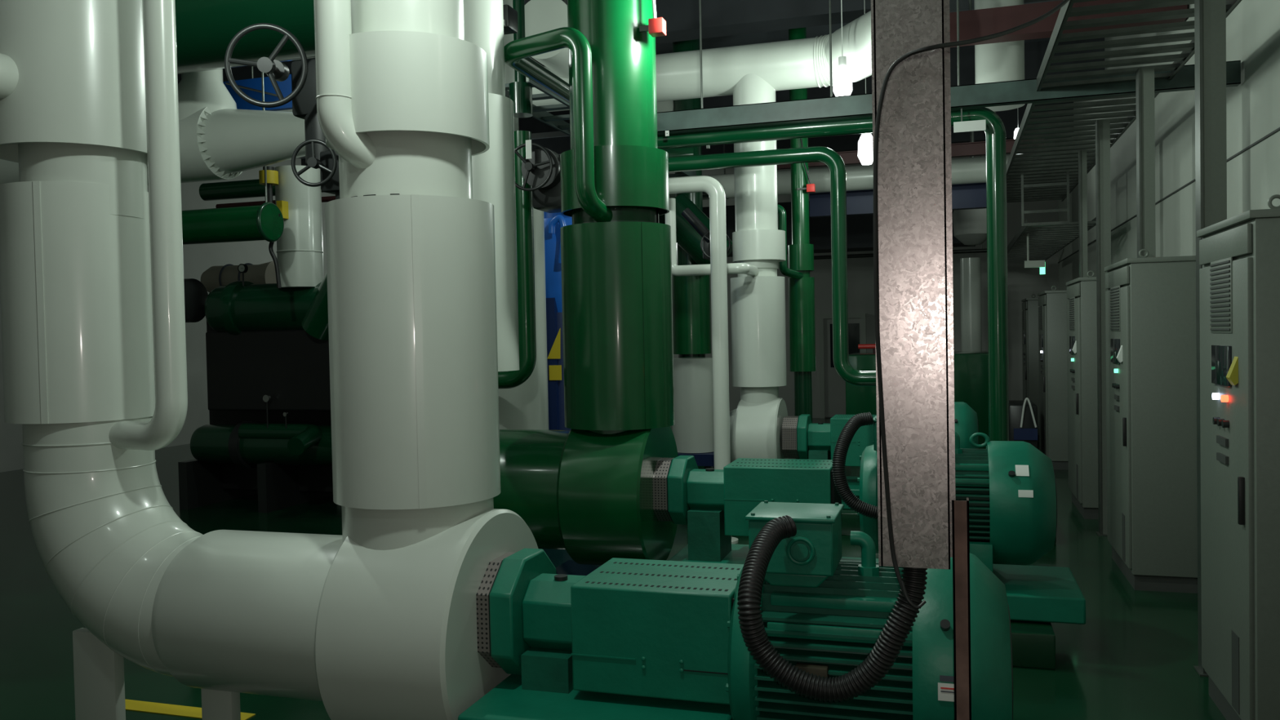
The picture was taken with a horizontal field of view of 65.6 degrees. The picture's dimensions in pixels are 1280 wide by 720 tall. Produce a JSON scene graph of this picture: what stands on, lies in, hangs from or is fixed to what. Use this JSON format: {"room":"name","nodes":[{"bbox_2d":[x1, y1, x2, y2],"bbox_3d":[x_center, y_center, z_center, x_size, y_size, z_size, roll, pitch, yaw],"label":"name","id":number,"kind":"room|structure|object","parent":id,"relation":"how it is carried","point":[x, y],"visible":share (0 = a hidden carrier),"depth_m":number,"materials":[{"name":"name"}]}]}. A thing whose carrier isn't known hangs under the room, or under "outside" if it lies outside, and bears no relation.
{"room":"mechanical pump room","nodes":[
{"label":"mechanical pump room","id":0,"kind":"room"},
{"bbox_2d":[0,158,335,472],"bbox_3d":[-9.191,-1.052,11.213,0.200,5.200,22.000,-1,2,17],"label":"wall","id":1,"kind":"structure","parent":0,"point":[197,258],"depth_m":16.62,"materials":[{"name":"paint"}]},
{"bbox_2d":[0,417,1226,719],"bbox_3d":[-2.431,1.565,9.190,13.850,0.200,22.000,-1,2,17],"label":"floor","id":2,"kind":"structure","parent":0,"point":[1134,656],"depth_m":5.41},
{"bbox_2d":[72,627,125,719],"bbox_3d":[-2.114,1.324,3.876,0.283,0.542,0.260,-1,2,17],"label":"support leg","id":3,"kind":"object","parent":2,"relation":"on","point":[98,669],"visible":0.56,"depth_m":3.85,"materials":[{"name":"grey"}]},
{"bbox_2d":[124,698,255,719],"bbox_3d":[-2.077,1.576,4.470,0.750,0.004,0.100,-1,2,17],"label":"floor marking","id":4,"kind":"object","parent":2,"relation":"on","point":[131,704],"depth_m":4.48,"materials":[{"name":"yellow paint"}]},
{"bbox_2d":[200,688,240,719],"bbox_3d":[-1.569,1.387,3.708,0.218,0.402,0.260,-1,2,17],"label":"support leg","id":5,"kind":"object","parent":2,"relation":"on","point":[216,704],"visible":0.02,"depth_m":3.68,"materials":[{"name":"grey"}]},
{"bbox_2d":[0,0,342,701],"bbox_3d":[-1.678,-1.191,3.660,1.636,4.798,0.603,-1,2,17],"label":"insulated riser","id":6,"kind":"object","parent":5,"relation":"on","point":[234,611],"visible":0.94,"depth_m":3.60,"materials":[{"name":"metal"}]},
{"bbox_2d":[0,53,18,98],"bbox_3d":[-2.665,-1.005,3.670,0.980,0.160,0.380,-1,2,17],"label":"pipe","id":7,"kind":"object","parent":6,"relation":"attached to","point":[9,73],"visible":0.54,"depth_m":3.49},
{"bbox_2d":[108,0,187,450],"bbox_3d":[-1.874,-1.626,3.623,0.457,3.919,0.106,0,2,30],"label":"pipe","id":8,"kind":"object","parent":6,"relation":"attached to","point":[159,27],"visible":0.98,"depth_m":3.52,"materials":[{"name":"metal"}]},
{"bbox_2d":[177,273,333,512],"bbox_3d":[-2.874,0.024,9.790,3.485,2.869,1.624,-1,2,17],"label":"chiller","id":9,"kind":"object","parent":2,"relation":"on","point":[268,434],"visible":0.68,"depth_m":9.73,"materials":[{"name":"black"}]},
{"bbox_2d":[200,261,276,292],"bbox_3d":[-4.258,-0.800,10.627,0.916,0.483,0.362,-1,2,17],"label":"pipe","id":10,"kind":"object","parent":9,"relation":"on","point":[215,277],"visible":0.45,"depth_m":10.49,"materials":[{"name":"beige"}]},
{"bbox_2d":[237,263,248,285],"bbox_3d":[-3.918,-0.837,9.804,0.090,0.222,0.047,-1,2,17],"label":"pressure gauge","id":11,"kind":"object","parent":9,"relation":"on","point":[242,268],"visible":1,"depth_m":9.79,"materials":[{"name":"black metal"}]},
{"bbox_2d":[274,164,324,288],"bbox_3d":[-3.274,-1.268,9.558,0.435,1.140,0.471,-2,2,-22],"label":"pipe","id":12,"kind":"object","parent":9,"relation":"on","point":[300,247],"visible":0.92,"depth_m":9.39,"materials":[{"name":"metal"}]},
{"bbox_2d":[258,166,278,203],"bbox_3d":[-3.474,-1.606,9.310,0.170,0.400,0.170,-1,2,17],"label":"yellow actuator","id":13,"kind":"object","parent":12,"relation":"attached to","point":[272,175],"visible":0.77,"depth_m":9.26,"materials":[{"name":"yellow paint"}]},
{"bbox_2d":[291,138,339,199],"bbox_3d":[-1.895,0.078,6.315,0.384,2.898,0.398,-1,2,17],"label":"valve","id":14,"kind":"object","parent":2,"relation":"on","point":[328,163],"visible":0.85,"depth_m":6.15,"materials":[{"name":"black metal"}]},
{"bbox_2d":[224,22,328,164],"bbox_3d":[-2.175,-1.666,6.271,0.411,0.801,0.745,0,2,39],"label":"valve","id":15,"kind":"object","parent":14,"relation":"attached to","point":[303,95],"visible":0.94,"depth_m":6.13,"materials":[{"name":"black metal"}]},
{"bbox_2d":[314,508,743,719],"bbox_3d":[0.153,0.968,3.158,2.500,0.937,0.800,-1,2,17],"label":"pump","id":16,"kind":"object","parent":2,"relation":"on","point":[471,620],"visible":0.94,"depth_m":3.06,"materials":[{"name":"teal paint"}]},
{"bbox_2d":[324,0,500,550],"bbox_3d":[-0.803,-1.469,3.378,0.562,4.263,0.562,-1,2,17],"label":"insulated riser","id":17,"kind":"object","parent":16,"relation":"on","point":[411,254],"visible":0.94,"depth_m":3.18,"materials":[{"name":"white"}]},
{"bbox_2d":[313,0,376,168],"bbox_3d":[-0.908,-2.064,3.196,0.332,3.060,0.119,-2,2,-33],"label":"pipe","id":18,"kind":"object","parent":17,"relation":"attached to","point":[332,18],"visible":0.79,"depth_m":3.12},
{"bbox_2d":[725,500,1013,719],"bbox_3d":[0.691,0.851,2.985,0.784,0.838,0.653,-1,2,17],"label":"motor","id":19,"kind":"object","parent":16,"relation":"on","point":[824,614],"visible":0.77,"depth_m":2.79,"materials":[{"name":"teal paint"}]},
{"bbox_2d":[737,515,927,702],"bbox_3d":[0.517,0.653,2.634,0.480,0.426,0.311,-1,2,17],"label":"conduit","id":20,"kind":"object","parent":19,"relation":"attached to","point":[881,659],"visible":0.97,"depth_m":2.53,"materials":[{"name":"plastic"}]},
{"bbox_2d":[1008,604,1013,719],"bbox_3d":[1.063,0.889,2.872,0.007,0.368,0.368,-1,2,17],"label":"fan grille","id":21,"kind":"object","parent":19,"relation":"attached to","point":[1009,620],"depth_m":2.71,"materials":[{"name":"black metal"}]},
{"bbox_2d":[493,429,569,550],"bbox_3d":[-0.863,0.971,6.168,1.080,1.080,0.719,-1,2,17],"label":"pipe","id":22,"kind":"object","parent":2,"relation":"on","point":[530,459],"visible":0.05,"depth_m":5.76,"materials":[{"name":"green"}]},
{"bbox_2d":[543,211,572,430],"bbox_3d":[-0.690,0.063,8.772,0.639,2.756,0.714,0,2,33],"label":"machine","id":23,"kind":"object","parent":2,"relation":"on","point":[553,222],"visible":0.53,"depth_m":8.50,"materials":[{"name":"blue paint"}]},
{"bbox_2d":[671,357,714,469],"bbox_3d":[0.578,0.682,10.085,0.619,1.400,0.499,-1,2,17],"label":"tank","id":24,"kind":"object","parent":2,"relation":"on","point":[692,429],"visible":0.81,"depth_m":9.91,"materials":[{"name":"metal"}]},
{"bbox_2d":[658,39,732,469],"bbox_3d":[0.654,-1.235,11.021,0.866,5.180,0.738,-1,2,17],"label":"insulated riser","id":25,"kind":"object","parent":2,"relation":"on","point":[691,323],"visible":0.43,"depth_m":11.02,"materials":[{"name":"green"}]},
{"bbox_2d":[668,175,737,543],"bbox_3d":[-0.077,-0.003,8.040,1.716,2.899,0.231,-1,2,17],"label":"pipe","id":26,"kind":"object","parent":2,"relation":"on","point":[709,185],"visible":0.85,"depth_m":7.77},
{"bbox_2d":[680,207,730,260],"bbox_3d":[0.603,0.029,8.912,0.387,2.800,0.321,-1,1,-10],"label":"valve","id":27,"kind":"object","parent":2,"relation":"on","point":[687,214],"visible":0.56,"depth_m":8.88,"materials":[{"name":"black metal"}]},
{"bbox_2d":[787,26,815,458],"bbox_3d":[1.671,-1.238,10.338,0.271,5.180,0.271,-2,2,-22],"label":"insulated riser","id":28,"kind":"object","parent":2,"relation":"on","point":[802,321],"visible":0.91,"depth_m":10.25,"materials":[{"name":"green"}]},
{"bbox_2d":[777,204,803,279],"bbox_3d":[1.386,-1.185,10.009,0.695,0.743,0.319,-2,2,-21],"label":"pipe","id":29,"kind":"object","parent":28,"relation":"on","point":[787,272],"visible":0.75,"depth_m":9.87,"materials":[{"name":"green"}]},
{"bbox_2d":[796,138,815,192],"bbox_3d":[1.700,-2.040,10.199,0.180,0.641,0.080,-1,2,17],"label":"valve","id":30,"kind":"object","parent":28,"relation":"attached to","point":[811,188],"visible":0.95,"depth_m":10.18,"materials":[{"name":"red plastic"}]},
{"bbox_2d":[729,397,876,509],"bbox_3d":[1.953,0.769,8.399,2.513,0.897,0.783,-1,2,17],"label":"pump","id":31,"kind":"object","parent":2,"relation":"on","point":[765,430],"visible":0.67,"depth_m":8.41,"materials":[{"name":"teal paint"}]},
{"bbox_2d":[729,73,786,404],"bbox_3d":[1.024,-0.994,8.661,0.485,3.070,0.474,-1,2,17],"label":"insulated riser","id":32,"kind":"object","parent":31,"relation":"attached to","point":[757,303],"visible":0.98,"depth_m":8.48,"materials":[{"name":"metal"}]},
{"bbox_2d":[665,198,759,276],"bbox_3d":[0.616,-1.028,8.397,0.700,0.645,0.545,-1,2,17],"label":"pipe","id":33,"kind":"object","parent":32,"relation":"attached to","point":[670,217],"visible":0.81,"depth_m":8.22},
{"bbox_2d":[954,401,978,448],"bbox_3d":[2.404,0.632,8.283,0.784,0.838,0.650,-1,2,17],"label":"motor","id":34,"kind":"object","parent":31,"relation":"on","point":[966,420],"visible":0.19,"depth_m":7.95,"materials":[{"name":"teal paint"}]},
{"bbox_2d":[555,560,1055,669],"bbox_3d":[0.760,1.406,5.676,2.900,0.170,1.000,-1,2,17],"label":"plinth","id":35,"kind":"object","parent":2,"relation":"on","point":[1033,642],"visible":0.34,"depth_m":4.81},
{"bbox_2d":[556,426,1085,624],"bbox_3d":[0.883,0.818,5.619,2.925,0.977,0.880,-1,2,17],"label":"pump","id":36,"kind":"object","parent":2,"relation":"on","point":[626,494],"visible":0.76,"depth_m":5.55,"materials":[{"name":"teal paint"}]},
{"bbox_2d":[560,0,675,434],"bbox_3d":[-0.159,-1.547,5.869,0.654,4.260,0.654,-1,2,17],"label":"insulated riser","id":37,"kind":"object","parent":36,"relation":"on","point":[617,297],"visible":0.86,"depth_m":5.62,"materials":[{"name":"green"}]},
{"bbox_2d":[504,26,612,222],"bbox_3d":[-0.327,-1.312,6.215,0.679,1.092,1.555,-1,2,17],"label":"pipe","id":38,"kind":"object","parent":37,"relation":"attached to","point":[517,53],"visible":0.92,"depth_m":5.44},
{"bbox_2d":[514,139,560,213],"bbox_3d":[-0.617,-1.202,6.539,0.374,0.420,0.452,-1,2,17],"label":"valve","id":39,"kind":"object","parent":38,"relation":"attached to","point":[540,166],"visible":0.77,"depth_m":6.40,"materials":[{"name":"black metal"}]},
{"bbox_2d":[639,0,666,37],"bbox_3d":[0.051,-2.762,5.607,0.145,1.847,0.080,-1,2,17],"label":"alarm box","id":40,"kind":"object","parent":37,"relation":"attached to","point":[656,27],"visible":1,"depth_m":5.59,"materials":[{"name":"red plastic"}]},
{"bbox_2d":[857,415,1057,573],"bbox_3d":[1.697,0.718,5.362,0.990,0.838,0.650,-1,2,17],"label":"motor","id":41,"kind":"object","parent":36,"relation":"on","point":[1010,486],"visible":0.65,"depth_m":5.06,"materials":[{"name":"teal paint"}]},
{"bbox_2d":[831,412,878,519],"bbox_3d":[1.251,0.381,5.150,0.488,0.882,0.267,-1,2,17],"label":"conduit","id":42,"kind":"object","parent":41,"relation":"attached to","point":[852,425],"visible":0.39,"depth_m":5.11,"materials":[{"name":"plastic"}]},
{"bbox_2d":[1053,471,1057,535],"bbox_3d":[2.166,0.754,5.217,0.009,0.368,0.368,-1,2,17],"label":"fan grille","id":43,"kind":"object","parent":41,"relation":"attached to","point":[1055,485],"depth_m":5.05,"materials":[{"name":"black metal"}]},
{"bbox_2d":[686,509,1056,542],"bbox_3d":[1.924,1.307,8.454,2.900,0.180,1.000,-1,2,17],"label":"plinth","id":44,"kind":"object","parent":2,"relation":"on","point":[850,519],"visible":0.14,"depth_m":8.01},
{"bbox_2d":[844,351,989,468],"bbox_3d":[3.413,0.593,12.159,1.650,1.358,1.200,-1,2,17],"label":"tank","id":45,"kind":"object","parent":2,"relation":"on","point":[971,367],"visible":0.24,"depth_m":11.43,"materials":[{"name":"green"}]},
{"bbox_2d":[857,343,875,352],"bbox_3d":[2.995,-0.141,12.580,0.450,0.124,0.060,-1,2,17],"label":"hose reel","id":46,"kind":"object","parent":45,"relation":"on","point":[873,346],"visible":0.41,"depth_m":12.58,"materials":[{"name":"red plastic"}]},
{"bbox_2d":[951,497,971,719],"bbox_3d":[0.803,0.957,2.468,0.120,1.229,0.130,-1,2,17],"label":"steel post","id":47,"kind":"object","parent":2,"relation":"on","point":[960,508],"visible":0.87,"depth_m":2.44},
{"bbox_2d":[960,257,982,351],"bbox_3d":[4.873,-0.156,14.614,0.290,2.672,0.290,-1,2,17],"label":"pipe","id":48,"kind":"object","parent":2,"relation":"on","point":[970,268],"visible":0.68,"depth_m":14.47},
{"bbox_2d":[1008,397,1037,448],"bbox_3d":[4.557,0.838,11.883,0.314,0.836,0.862,-1,2,17],"label":"tub","id":49,"kind":"object","parent":2,"relation":"on","point":[1023,414],"visible":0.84,"depth_m":11.51,"materials":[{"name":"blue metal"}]},
{"bbox_2d":[1021,293,1039,442],"bbox_3d":[6.027,0.100,14.551,0.782,2.117,0.966,-1,2,17],"label":"tall cabinet","id":50,"kind":"object","parent":2,"relation":"on","point":[1030,306],"visible":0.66,"depth_m":14.19,"materials":[{"name":"metal"}]},
{"bbox_2d":[1037,285,1068,469],"bbox_3d":[5.164,0.188,11.784,0.782,2.117,0.966,-1,2,17],"label":"tall cabinet","id":51,"kind":"object","parent":2,"relation":"on","point":[1052,308],"visible":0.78,"depth_m":11.42,"materials":[{"name":"metal"}]},
{"bbox_2d":[1066,271,1098,519],"bbox_3d":[4.230,0.283,8.798,0.790,2.117,0.966,-1,2,17],"label":"tall cabinet","id":52,"kind":"object","parent":2,"relation":"on","point":[1082,310],"visible":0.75,"depth_m":8.46,"materials":[{"name":"metal"}]},
{"bbox_2d":[1075,463,1078,499],"bbox_3d":[3.817,1.063,8.674,0.004,0.300,0.100,-1,2,17],"label":"vent","id":53,"kind":"object","parent":52,"relation":"attached to","point":[1077,464],"depth_m":8.67,"materials":[{"name":"grey"}]},
{"bbox_2d":[1078,150,1088,277],"bbox_3d":[4.066,-1.319,9.102,0.110,1.190,0.130,-1,2,17],"label":"steel post","id":54,"kind":"object","parent":52,"relation":"on","point":[1082,169],"visible":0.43,"depth_m":9.07,"materials":[{"name":"metal"}]},
{"bbox_2d":[1095,119,1111,536],"bbox_3d":[3.651,-0.247,7.798,0.141,3.250,0.130,-1,2,17],"label":"steel post","id":55,"kind":"object","parent":2,"relation":"on","point":[1103,207],"visible":0.76,"depth_m":7.77,"materials":[{"name":"metal"}]},
{"bbox_2d":[1103,248,1197,593],"bbox_3d":[3.510,0.356,6.489,0.790,2.117,0.966,-1,2,17],"label":"tall cabinet","id":56,"kind":"object","parent":2,"relation":"on","point":[1151,345],"visible":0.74,"depth_m":6.11,"materials":[{"name":"metal"}]},
{"bbox_2d":[1121,512,1125,562],"bbox_3d":[3.098,1.136,6.364,0.004,0.300,0.100,-1,2,17],"label":"vent","id":57,"kind":"object","parent":56,"relation":"attached to","point":[1123,514],"depth_m":6.35,"materials":[{"name":"grey"}]},
{"bbox_2d":[1135,66,1155,257],"bbox_3d":[3.182,-1.228,6.237,0.138,1.190,0.130,-1,2,17],"label":"steel post","id":58,"kind":"object","parent":56,"relation":"on","point":[1144,77],"visible":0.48,"depth_m":6.21,"materials":[{"name":"metal"}]},
{"bbox_2d":[1193,0,1226,676],"bbox_3d":[2.682,-0.147,4.646,0.158,3.250,0.130,-1,2,17],"label":"steel post","id":59,"kind":"object","parent":2,"relation":"on","point":[1210,15],"visible":0.44,"depth_m":4.59,"materials":[{"name":"metal"}]},
{"bbox_2d":[1196,194,1279,719],"bbox_3d":[2.712,0.437,3.926,0.790,2.117,0.816,-1,2,17],"label":"tall cabinet","id":60,"kind":"object","parent":2,"relation":"on","point":[1239,255],"visible":1,"depth_m":3.76,"materials":[{"name":"metal"}]},
{"bbox_2d":[1220,395,1228,402],"bbox_3d":[2.321,0.153,3.943,0.023,0.028,0.028,-1,2,17],"label":"lamp","id":61,"kind":"object","parent":60,"relation":"attached to","point":[1224,398],"depth_m":3.93,"materials":[{"name":"red"}]},
{"bbox_2d":[1231,630,1239,715],"bbox_3d":[2.322,1.215,3.874,0.004,0.300,0.100,-1,2,17],"label":"vent","id":62,"kind":"object","parent":60,"relation":"attached to","point":[1235,633],"depth_m":3.86,"materials":[{"name":"grey"}]},
{"bbox_2d":[303,0,1060,158],"bbox_3d":[-2.539,-3.832,9.053,13.850,0.200,22.000,-1,2,17],"label":"ceiling","id":63,"kind":"structure","parent":0,"point":[811,32],"depth_m":12.04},
{"bbox_2d":[0,68,305,185],"bbox_3d":[-3.761,-2.630,8.423,4.400,2.214,0.631,-1,2,17],"label":"pipe","id":64,"kind":"object","parent":63,"relation":"hanging from","point":[219,140],"visible":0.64,"depth_m":8.13,"materials":[{"name":"metal"}]},
{"bbox_2d":[182,71,284,244],"bbox_3d":[-4.127,-2.355,8.965,1.837,2.663,0.350,-1,2,17],"label":"pipe","id":65,"kind":"object","parent":63,"relation":"hanging from","point":[260,222],"visible":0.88,"depth_m":8.72,"materials":[{"name":"green"}]},
{"bbox_2d":[268,213,281,288],"bbox_3d":[-3.246,-0.969,8.839,0.124,0.666,0.036,-1,2,17],"label":"hose","id":66,"kind":"object","parent":65,"relation":"hanging from","point":[271,244],"visible":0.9,"depth_m":8.83,"materials":[{"name":"black rubber"}]},
{"bbox_2d":[175,0,315,74],"bbox_3d":[-3.373,-2.906,7.351,4.250,1.509,0.903,-1,2,17],"label":"pipe","id":67,"kind":"object","parent":63,"relation":"hanging from","point":[205,28],"visible":0.28,"depth_m":6.87,"materials":[{"name":"green"}]},
{"bbox_2d":[222,66,292,111],"bbox_3d":[-3.458,-2.974,8.967,0.742,1.453,0.082,-1,2,17],"label":"board","id":68,"kind":"object","parent":63,"relation":"hanging from","point":[252,87],"visible":0.52,"depth_m":8.96,"materials":[{"name":"blue paint"}]},
{"bbox_2d":[215,195,335,208],"bbox_3d":[-2.225,-2.699,9.934,4.900,2.103,0.057,-1,2,17],"label":"pipe","id":69,"kind":"object","parent":63,"relation":"hanging from","point":[324,199],"visible":0.23,"depth_m":10.54,"materials":[{"name":"metal"}]},
{"bbox_2d":[199,146,697,200],"bbox_3d":[-2.203,-2.794,10.343,5.700,1.933,0.196,-1,2,17],"label":"pipe","id":70,"kind":"object","parent":63,"relation":"hanging from","point":[247,188],"visible":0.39,"depth_m":10.98,"materials":[{"name":"green"}]},
{"bbox_2d":[505,78,728,199],"bbox_3d":[0.000,-2.007,9.734,0.406,0.100,6.300,-1,2,17],"label":"ladder","id":71,"kind":"object","parent":70,"relation":"on","point":[540,113],"visible":0.14,"depth_m":7.81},
{"bbox_2d":[463,0,519,371],"bbox_3d":[-0.953,-1.795,5.479,0.488,3.713,0.488,-1,2,17],"label":"insulated riser","id":72,"kind":"object","parent":63,"relation":"attached to","point":[493,171],"visible":0.3,"depth_m":5.36,"materials":[{"name":"metal"}]},
{"bbox_2d":[502,4,517,35],"bbox_3d":[-0.876,-2.845,6.066,0.180,1.666,0.170,-1,2,17],"label":"floodlight","id":73,"kind":"object","parent":63,"relation":"hanging from","point":[510,15],"visible":0.34,"depth_m":6.04,"materials":[{"name":"black metal"}]},
{"bbox_2d":[497,0,536,389],"bbox_3d":[-1.207,-1.731,6.923,0.980,3.904,0.158,-1,2,17],"label":"pipe","id":74,"kind":"object","parent":63,"relation":"hanging from","point":[520,91],"visible":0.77,"depth_m":6.77,"materials":[{"name":"green"}]},
{"bbox_2d":[498,0,548,430],"bbox_3d":[-1.205,-1.359,7.563,0.934,4.680,0.934,-1,2,17],"label":"insulated riser","id":75,"kind":"object","parent":63,"relation":"hanging from","point":[525,406],"visible":0.06,"depth_m":7.38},
{"bbox_2d":[279,10,871,111],"bbox_3d":[-3.234,-2.987,9.579,11.591,1.487,1.070,-1,2,17],"label":"pipe","id":76,"kind":"object","parent":63,"relation":"hanging from","point":[804,63],"visible":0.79,"depth_m":8.43,"materials":[{"name":"metal"}]},
{"bbox_2d":[524,0,674,112],"bbox_3d":[-0.165,-3.183,10.272,0.518,1.243,4.300,-1,2,17],"label":"ceiling pipe","id":77,"kind":"object","parent":63,"relation":"hanging from","point":[540,15],"visible":0.17,"depth_m":8.24,"materials":[{"name":"metal"}]},
{"bbox_2d":[702,144,975,257],"bbox_3d":[2.796,-2.874,15.961,4.900,2.260,0.700,-1,2,17],"label":"air duct","id":78,"kind":"object","parent":63,"relation":"hanging from","point":[860,228],"visible":0.06,"depth_m":15.59,"materials":[{"name":"metal"}]},
{"bbox_2d":[833,0,852,96],"bbox_3d":[1.560,-2.895,7.700,0.148,1.766,0.148,-1,2,17],"label":"hanging bulb","id":79,"kind":"object","parent":63,"relation":"hanging from","point":[842,81],"visible":0.83,"depth_m":7.67,"materials":[{"name":"white"}]},
{"bbox_2d":[838,56,846,66],"bbox_3d":[1.571,-2.310,7.715,0.059,0.081,0.059,-1,2,17],"label":"socket","id":80,"kind":"object","parent":79,"relation":"attached to","point":[842,60],"depth_m":7.69,"materials":[{"name":"white plastic"}]},
{"bbox_2d":[669,152,1034,199],"bbox_3d":[1.009,-2.964,12.585,7.500,1.837,0.304,-1,2,17],"label":"pipe","id":81,"kind":"object","parent":63,"relation":"hanging from","point":[964,170],"visible":0.12,"depth_m":11.99,"materials":[{"name":"metal"}]},
{"bbox_2d":[857,0,872,164],"bbox_3d":[2.111,-2.830,9.312,0.164,1.999,0.164,-1,2,17],"label":"bulb","id":82,"kind":"object","parent":63,"relation":"hanging from","point":[865,141],"visible":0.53,"depth_m":9.28,"materials":[{"name":"white"}]},
{"bbox_2d":[808,182,986,217],"bbox_3d":[3.292,-2.892,12.479,2.320,2.067,0.150,-1,2,17],"label":"beam","id":83,"kind":"structure","parent":63,"relation":"attached to","point":[964,196],"depth_m":12.56,"materials":[{"name":"metal"}]},
{"bbox_2d":[813,155,986,259],"bbox_3d":[4.730,-2.949,17.295,3.800,2.257,0.067,-1,2,17],"label":"pipe","id":84,"kind":"object","parent":63,"relation":"hanging from","point":[967,251],"visible":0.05,"depth_m":17.51,"materials":[{"name":"metal"}]},
{"bbox_2d":[777,111,1044,169],"bbox_3d":[2.920,-3.063,11.159,3.000,1.642,0.100,-1,2,17],"label":"beam","id":85,"kind":"structure","parent":63,"relation":"attached to","point":[970,148],"depth_m":10.98,"materials":[{"name":"metal"}]},
{"bbox_2d":[871,0,955,569],"bbox_3d":[0.650,-1.549,2.420,0.183,4.112,0.102,-1,2,17],"label":"duct","id":86,"kind":"object","parent":63,"relation":"hanging from","point":[915,226],"visible":1,"depth_m":2.41,"materials":[{"name":"metal"}]},
{"bbox_2d":[873,0,1069,604],"bbox_3d":[0.959,-0.246,2.581,0.834,1.645,0.125,-2,2,-30],"label":"cable","id":87,"kind":"object","parent":86,"relation":"attached to","point":[1060,5],"visible":0.98,"depth_m":2.42,"materials":[{"name":"black rubber"}]},
{"bbox_2d":[900,580,926,608],"bbox_3d":[0.651,0.562,2.373,0.061,0.061,0.026,0,2,28],"label":"cable tie","id":88,"kind":"object","parent":87,"relation":"attached to","point":[902,583],"visible":1,"depth_m":2.37,"materials":[{"name":"black plastic"}]},
{"bbox_2d":[657,0,1240,133],"bbox_3d":[1.841,-2.769,7.135,4.330,1.982,0.080,-1,2,17],"label":"beam","id":89,"kind":"structure","parent":63,"relation":"hanging from","point":[1017,91],"depth_m":7.19,"materials":[{"name":"metal"}]},
{"bbox_2d":[657,106,1008,441],"bbox_3d":[1.277,-0.418,7.553,2.850,2.800,0.137,-1,2,17],"label":"pipe","id":90,"kind":"object","parent":89,"relation":"hanging from","point":[995,132],"visible":0.7,"depth_m":7.11,"materials":[{"name":"green"}]},
{"bbox_2d":[668,146,875,386],"bbox_3d":[0.944,-0.691,7.543,2.225,1.789,0.115,-1,2,17],"label":"pipe","id":91,"kind":"object","parent":90,"relation":"attached to","point":[825,155],"visible":0.95,"depth_m":7.34,"materials":[{"name":"green"}]},
{"bbox_2d":[953,108,986,133],"bbox_3d":[2.331,-1.701,7.031,0.216,0.168,0.008,-1,2,17],"label":"light fixture","id":92,"kind":"object","parent":89,"relation":"hanging from","point":[977,125],"visible":1,"depth_m":7.03,"materials":[{"name":"white plastic"}]},
{"bbox_2d":[1006,0,1241,202],"bbox_3d":[3.514,-1.939,7.960,0.832,0.090,10.600,-1,2,17],"label":"cable tray","id":93,"kind":"object","parent":89,"relation":"on","point":[1048,170],"visible":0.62,"depth_m":6.64,"materials":[{"name":"metal"}]},
{"bbox_2d":[1021,170,1069,226],"bbox_3d":[4.269,-1.698,10.473,0.471,0.552,0.030,-1,2,17],"label":"ladder bend","id":94,"kind":"object","parent":93,"relation":"attached to","point":[1067,183],"visible":1,"depth_m":10.47,"materials":[{"name":"metal"}]},
{"bbox_2d":[952,131,986,245],"bbox_3d":[4.732,-2.814,14.155,0.558,2.366,0.558,-1,2,17],"label":"tank","id":95,"kind":"object","parent":63,"relation":"hanging from","point":[970,226],"visible":0.46,"depth_m":13.97,"materials":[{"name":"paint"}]},
{"bbox_2d":[973,0,1025,111],"bbox_3d":[3.270,-3.071,9.048,0.425,1.514,0.425,-1,2,17],"label":"pipe","id":96,"kind":"object","parent":63,"relation":"hanging from","point":[998,61],"visible":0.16,"depth_m":8.88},
{"bbox_2d":[949,0,1186,47],"bbox_3d":[3.203,-3.265,8.330,2.430,1.107,0.200,-1,2,17],"label":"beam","id":97,"kind":"structure","parent":63,"relation":"attached to","point":[973,24],"depth_m":8.26,"materials":[{"name":"metal"}]},
{"bbox_2d":[668,142,1058,417],"bbox_3d":[0.815,-1.469,19.714,13.850,5.200,0.200,-1,2,17],"label":"wall","id":98,"kind":"structure","parent":0,"point":[1023,282],"depth_m":18.10,"materials":[{"name":"paint"}]},
{"bbox_2d":[818,313,866,417],"bbox_3d":[3.818,0.117,18.682,0.861,1.961,0.080,-1,2,17],"label":"door","id":99,"kind":"structure","parent":98,"relation":"in","point":[833,387],"depth_m":18.73,"materials":[{"name":"paint"}]},
{"bbox_2d":[1007,217,1096,263],"bbox_3d":[5.475,-1.571,13.753,0.706,0.080,6.800,-1,2,17],"label":"ladder","id":100,"kind":"object","parent":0,"point":[1045,241],"visible":0.7,"depth_m":12.55,"materials":[{"name":"metal"}]},
{"bbox_2d":[1024,233,1045,274],"bbox_3d":[4.566,-1.245,11.500,0.222,0.510,0.060,-1,2,17],"label":"hanging sign","id":101,"kind":"object","parent":100,"relation":"hanging from","point":[1028,264],"visible":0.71,"depth_m":11.48,"materials":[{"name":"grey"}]},
{"bbox_2d":[1057,0,1279,290],"bbox_3d":[4.221,-1.214,7.030,0.200,5.200,22.000,-1,2,17],"label":"wall","id":102,"kind":"structure","parent":0,"point":[1253,26],"depth_m":8.01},
{"bbox_2d":[177,0,1048,84],"bbox_3d":[-2.004,-3.511,10.756,13.850,0.550,0.350,-1,2,17],"label":"pipe","id":103,"kind":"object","parent":102,"relation":"attached to","point":[719,18],"depth_m":9.70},
{"bbox_2d":[301,102,1073,165],"bbox_3d":[0.077,-3.698,17.437,13.850,0.600,0.350,-1,2,17],"label":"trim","id":104,"kind":"structure","parent":102,"relation":"attached to","point":[1011,119],"depth_m":16.24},
{"bbox_2d":[297,37,1104,158],"bbox_3d":[-0.874,-3.601,14.383,13.850,0.600,0.350,-1,2,17],"label":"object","id":105,"kind":"structure","parent":102,"relation":"attached to","point":[1034,51],"depth_m":12.67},
{"bbox_2d":[1057,127,1279,262],"bbox_3d":[4.711,-1.444,8.966,0.012,0.012,18.000,-1,2,17],"label":"trim","id":106,"kind":"structure","parent":102,"relation":"attached to","point":[1274,131],"depth_m":7.80,"materials":[{"name":"grey"}]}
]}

